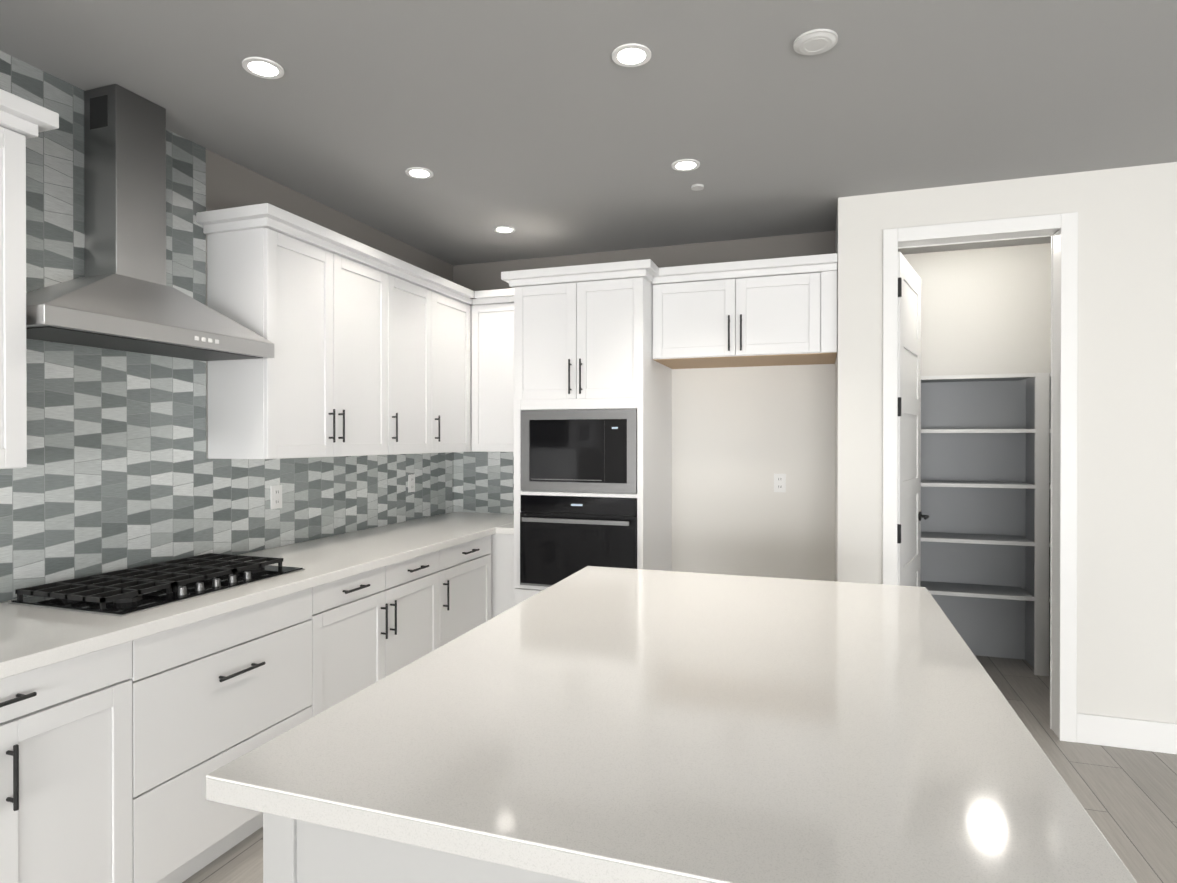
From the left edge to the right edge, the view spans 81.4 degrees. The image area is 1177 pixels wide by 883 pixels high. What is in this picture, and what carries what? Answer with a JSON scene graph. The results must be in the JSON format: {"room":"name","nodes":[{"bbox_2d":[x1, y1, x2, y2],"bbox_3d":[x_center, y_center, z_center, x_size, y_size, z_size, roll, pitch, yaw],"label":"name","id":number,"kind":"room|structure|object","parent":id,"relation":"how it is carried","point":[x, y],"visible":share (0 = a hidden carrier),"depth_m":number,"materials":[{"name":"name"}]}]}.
{"room":"kitchen","nodes":[
{"label":"kitchen","id":0,"kind":"room"},
{"bbox_2d":[0,149,452,602],"bbox_3d":[-2.864,0.091,-0.299,0.100,2.740,11.560,0,0,19],"label":"wall","id":1,"kind":"structure","parent":0,"point":[230,184],"depth_m":3.47,"materials":[{"name":"paint"}]},
{"bbox_2d":[0,89,58,468],"bbox_3d":[-1.944,-0.453,1.638,0.387,1.068,1.032,0,0,19],"label":"upper cabinet","id":2,"kind":"object","parent":1,"relation":"attached to","point":[22,120],"visible":1,"depth_m":1.99,"materials":[{"name":"white wood"}]},
{"bbox_2d":[26,84,273,360],"bbox_3d":[-1.649,-0.818,2.516,0.386,0.941,0.906,0,0,19],"label":"range hood","id":3,"kind":"object","parent":1,"relation":"attached to","point":[120,296],"visible":1,"depth_m":2.50,"materials":[{"name":"metal"}]},
{"bbox_2d":[0,51,455,601],"bbox_3d":[-1.678,-0.382,3.046,0.006,1.820,4.260,0,0,19],"label":"tile backsplash","id":4,"kind":"structure","parent":1,"relation":"attached to","point":[120,471],"depth_m":2.70,"materials":[{"name":"tile"}]},
{"bbox_2d":[270,485,281,508],"bbox_3d":[-1.551,0.276,3.403,0.008,0.116,0.072,0,0,19],"label":"electrical outlet","id":5,"kind":"object","parent":4,"relation":"attached to","point":[275,496],"visible":1,"depth_m":3.40,"materials":[{"name":"white plastic"}]},
{"bbox_2d":[408,474,414,491],"bbox_3d":[-1.171,0.277,4.531,0.008,0.116,0.072,0,0,19],"label":"electrical outlet","id":6,"kind":"object","parent":4,"relation":"attached to","point":[411,482],"visible":1,"depth_m":4.52,"materials":[{"name":"white plastic"}]},
{"bbox_2d":[200,215,399,458],"bbox_3d":[-1.377,-0.437,3.402,0.332,1.023,0.922,0,0,19],"label":"upper cabinet","id":7,"kind":"object","parent":1,"relation":"attached to","point":[372,351],"depth_m":3.12,"materials":[{"name":"white wood"}]},
{"bbox_2d":[400,267,439,453],"bbox_3d":[-1.178,-0.440,3.993,0.332,1.023,0.560,0,0,19],"label":"upper cabinet","id":8,"kind":"object","parent":1,"relation":"attached to","point":[419,297],"depth_m":4.03,"materials":[{"name":"white wood"}]},
{"bbox_2d":[440,287,471,452],"bbox_3d":[-1.039,-0.441,4.406,0.332,1.023,0.545,0,0,19],"label":"upper cabinet","id":9,"kind":"object","parent":1,"relation":"attached to","point":[455,308],"depth_m":4.42,"materials":[{"name":"white wood"}]},
{"bbox_2d":[0,0,1176,265],"bbox_3d":[0.572,-1.306,-1.131,7.140,0.060,12.390,0,0,19],"label":"ceiling","id":10,"kind":"structure","parent":0,"point":[548,128],"depth_m":2.59,"materials":[{"name":"grey paint"}]},
{"bbox_2d":[242,57,283,78],"bbox_3d":[-1.121,-1.286,2.358,0.132,0.006,0.132,0,0,19],"label":"recessed light","id":11,"kind":"object","parent":10,"relation":"in","point":[260,67],"visible":1,"depth_m":2.35,"materials":[{"name":"white"}]},
{"bbox_2d":[405,167,433,178],"bbox_3d":[-0.812,-1.290,3.288,0.132,0.006,0.132,0,0,19],"label":"recessed light","id":12,"kind":"object","parent":10,"relation":"in","point":[419,172],"visible":1,"depth_m":3.28,"materials":[{"name":"white"}]},
{"bbox_2d":[494,226,514,232],"bbox_3d":[-0.514,-1.294,4.180,0.132,0.006,0.132,0,0,19],"label":"recessed light","id":13,"kind":"object","parent":10,"relation":"in","point":[503,229],"visible":1,"depth_m":4.17,"materials":[{"name":"white"}]},
{"bbox_2d":[612,43,650,66],"bbox_3d":[0.143,-1.286,2.280,0.132,0.006,0.132,0,0,19],"label":"recessed light","id":14,"kind":"object","parent":10,"relation":"in","point":[631,55],"visible":1,"depth_m":2.27,"materials":[{"name":"white"}]},
{"bbox_2d":[671,159,699,170],"bbox_3d":[0.454,-1.290,3.194,0.132,0.006,0.132,0,0,19],"label":"recessed light","id":15,"kind":"object","parent":10,"relation":"in","point":[685,165],"visible":1,"depth_m":3.19,"materials":[{"name":"white"}]},
{"bbox_2d":[691,184,703,190],"bbox_3d":[0.552,-1.288,3.466,0.064,0.012,0.064,0,0,19],"label":"detector","id":16,"kind":"object","parent":10,"relation":"attached to","point":[696,187],"visible":0.92,"depth_m":3.45,"materials":[{"name":"grey plastic"}]},
{"bbox_2d":[793,29,837,54],"bbox_3d":[0.730,-1.281,2.202,0.136,0.015,0.136,0,0,19],"label":"smoke detector","id":17,"kind":"object","parent":10,"relation":"attached to","point":[815,41],"visible":1,"depth_m":2.19,"materials":[{"name":"grey plastic"}]},
{"bbox_2d":[453,231,834,580],"bbox_3d":[0.229,0.071,4.705,2.760,2.740,0.100,0,0,19],"label":"wall","id":18,"kind":"structure","parent":0,"point":[741,436],"depth_m":4.39,"materials":[{"name":"paint"}]},
{"bbox_2d":[456,452,513,513],"bbox_3d":[-0.594,0.294,4.928,0.800,0.452,0.006,0,0,19],"label":"tile backsplash","id":19,"kind":"structure","parent":18,"relation":"attached to","point":[484,480],"depth_m":4.98,"materials":[{"name":"tile"}]},
{"bbox_2d":[471,288,513,451],"bbox_3d":[-0.505,-0.465,4.675,0.506,1.068,0.407,0,0,19],"label":"upper cabinet","id":20,"kind":"object","parent":18,"relation":"attached to","point":[492,370],"visible":0.38,"depth_m":4.57,"materials":[{"name":"white wood"}]},
{"bbox_2d":[651,253,836,368],"bbox_3d":[0.935,-0.737,4.075,1.014,0.519,0.633,0,0,19],"label":"upper cabinet","id":21,"kind":"object","parent":18,"relation":"attached to","point":[769,312],"visible":0.96,"depth_m":3.82,"materials":[{"name":"white wood"}]},
{"bbox_2d":[774,474,785,491],"bbox_3d":[1.208,0.262,4.318,0.072,0.116,0.008,0,0,19],"label":"electrical outlet","id":22,"kind":"object","parent":18,"relation":"attached to","point":[779,482],"visible":1,"depth_m":4.32,"materials":[{"name":"white plastic"}]},
{"bbox_2d":[182,655,1176,882],"bbox_3d":[0.572,1.494,-1.120,7.140,0.060,12.390,0,0,19],"label":"floor","id":23,"kind":"structure","parent":0,"point":[1126,798],"depth_m":2.83,"materials":[{"name":"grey wood"}]},
{"bbox_2d":[0,638,143,882],"bbox_3d":[-1.770,1.014,1.732,0.672,0.878,0.779,0,0,19],"label":"base cabinet","id":24,"kind":"object","parent":23,"relation":"on","point":[112,757],"depth_m":1.84,"materials":[{"name":"white wood"}]},
{"bbox_2d":[0,512,513,678],"bbox_3d":[-1.278,0.548,2.910,0.839,0.040,4.252,0,0,19],"label":"countertop","id":25,"kind":"structure","parent":24,"relation":"on","point":[32,637],"depth_m":2.42,"materials":[{"name":"white stone"}]},
{"bbox_2d":[8,553,304,615],"bbox_3d":[-1.531,0.507,2.525,0.510,0.044,0.780,0,0,19],"label":"cooktop","id":26,"kind":"object","parent":25,"relation":"in","point":[128,591],"visible":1,"depth_m":2.38,"materials":[{"name":"black metal"}]},
{"bbox_2d":[140,583,327,882],"bbox_3d":[-1.526,1.011,2.454,0.672,0.878,0.862,0,0,19],"label":"base cabinet","id":27,"kind":"object","parent":23,"relation":"on","point":[214,690],"depth_m":2.26,"materials":[{"name":"white wood"}]},
{"bbox_2d":[328,548,447,707],"bbox_3d":[-1.245,1.008,3.287,0.672,0.878,1.013,0,0,19],"label":"base cabinet","id":28,"kind":"object","parent":23,"relation":"on","point":[382,620],"depth_m":3.14,"materials":[{"name":"white wood"}]},
{"bbox_2d":[263,812,582,882],"bbox_3d":[0.334,1.014,1.784,1.184,0.878,1.861,0,0,19],"label":"kitchen island","id":29,"kind":"object","parent":23,"relation":"on","point":[296,851],"depth_m":1.04,"materials":[{"name":"grey paint"}]},
{"bbox_2d":[206,566,1136,882],"bbox_3d":[0.307,0.553,1.794,1.301,0.040,1.910,0,0,19],"label":"island countertop","id":30,"kind":"structure","parent":29,"relation":"on","point":[592,724],"depth_m":1.18,"materials":[{"name":"white stone"}]},
{"bbox_2d":[448,534,495,641],"bbox_3d":[-1.015,1.005,3.968,0.672,0.878,0.658,0,0,19],"label":"base cabinet","id":31,"kind":"object","parent":23,"relation":"on","point":[471,564],"depth_m":3.94,"materials":[{"name":"white wood"}]},
{"bbox_2d":[496,534,514,615],"bbox_3d":[-0.399,1.003,4.503,0.193,0.878,0.688,0,0,19],"label":"base cabinet","id":32,"kind":"object","parent":23,"relation":"on","point":[505,588],"depth_m":4.18,"materials":[{"name":"white wood"}]},
{"bbox_2d":[501,259,671,605],"bbox_3d":[0.046,0.223,4.273,0.900,2.440,0.833,0,0,19],"label":"tall cabinet","id":33,"kind":"object","parent":23,"relation":"on","point":[583,337],"visible":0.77,"depth_m":3.94,"materials":[{"name":"white wood"}]},
{"bbox_2d":[520,495,636,586],"bbox_3d":[0.014,0.580,4.164,0.704,0.526,0.606,0,0,19],"label":"wall oven","id":34,"kind":"object","parent":33,"relation":"in","point":[562,537],"visible":0.81,"depth_m":3.92,"materials":[{"name":"black metal"}]},
{"bbox_2d":[521,409,636,493],"bbox_3d":[0.001,0.053,4.125,0.704,0.472,0.424,0,0,19],"label":"microwave","id":35,"kind":"object","parent":33,"relation":"in","point":[595,451],"visible":0.96,"depth_m":3.93,"materials":[{"name":"silver metal"}]},
{"bbox_2d":[921,373,1044,675],"bbox_3d":[2.514,0.509,4.473,1.474,1.865,0.338,0,0,19],"label":"shelf","id":36,"kind":"object","parent":23,"relation":"on","point":[985,497],"depth_m":4.57,"materials":[{"name":"white wood"}]},
{"bbox_2d":[1045,372,1050,675],"bbox_3d":[2.885,0.512,3.837,0.364,1.865,0.630,0,0,19],"label":"shelf","id":37,"kind":"object","parent":23,"relation":"on","point":[1047,375],"depth_m":4.20,"materials":[{"name":"white wood"}]},
{"bbox_2d":[835,195,861,582],"bbox_3d":[1.612,0.072,4.302,0.120,2.740,1.440,0,0,19],"label":"wall","id":38,"kind":"structure","parent":0,"point":[848,443],"depth_m":3.62,"materials":[{"name":"white paint"}]},
{"bbox_2d":[903,243,1050,375],"bbox_3d":[2.632,0.071,4.665,1.580,2.740,0.100,0,0,19],"label":"wall","id":39,"kind":"structure","parent":0,"point":[985,310],"depth_m":4.59,"materials":[{"name":"white paint"}]},
{"bbox_2d":[862,162,1176,723],"bbox_3d":[3.429,0.078,2.992,4.160,2.740,0.120,0,0,19],"label":"wall","id":40,"kind":"structure","parent":0,"point":[1127,475],"depth_m":3.25,"materials":[{"name":"white paint"}]},
{"bbox_2d":[897,252,928,586],"bbox_3d":[1.851,0.216,3.919,0.262,2.440,0.740,0,0,19],"label":"pantry door","id":41,"kind":"structure","parent":40,"relation":"in","point":[910,516],"depth_m":3.89,"materials":[{"name":"white wood"}]},
{"bbox_2d":[882,212,1077,741],"bbox_3d":[1.960,0.173,3.488,0.860,2.546,0.152,0,0,19],"label":"door frame","id":42,"kind":"structure","parent":40,"relation":"attached to","point":[1063,494],"depth_m":3.36,"materials":[{"name":"white wood"}]},
{"bbox_2d":[1076,713,1176,753],"bbox_3d":[3.843,1.379,2.786,3.160,0.140,0.016,0,0,19],"label":"baseboard","id":43,"kind":"structure","parent":40,"relation":"attached to","point":[1144,735],"depth_m":3.21,"materials":[{"name":"white wood"}]}
]}

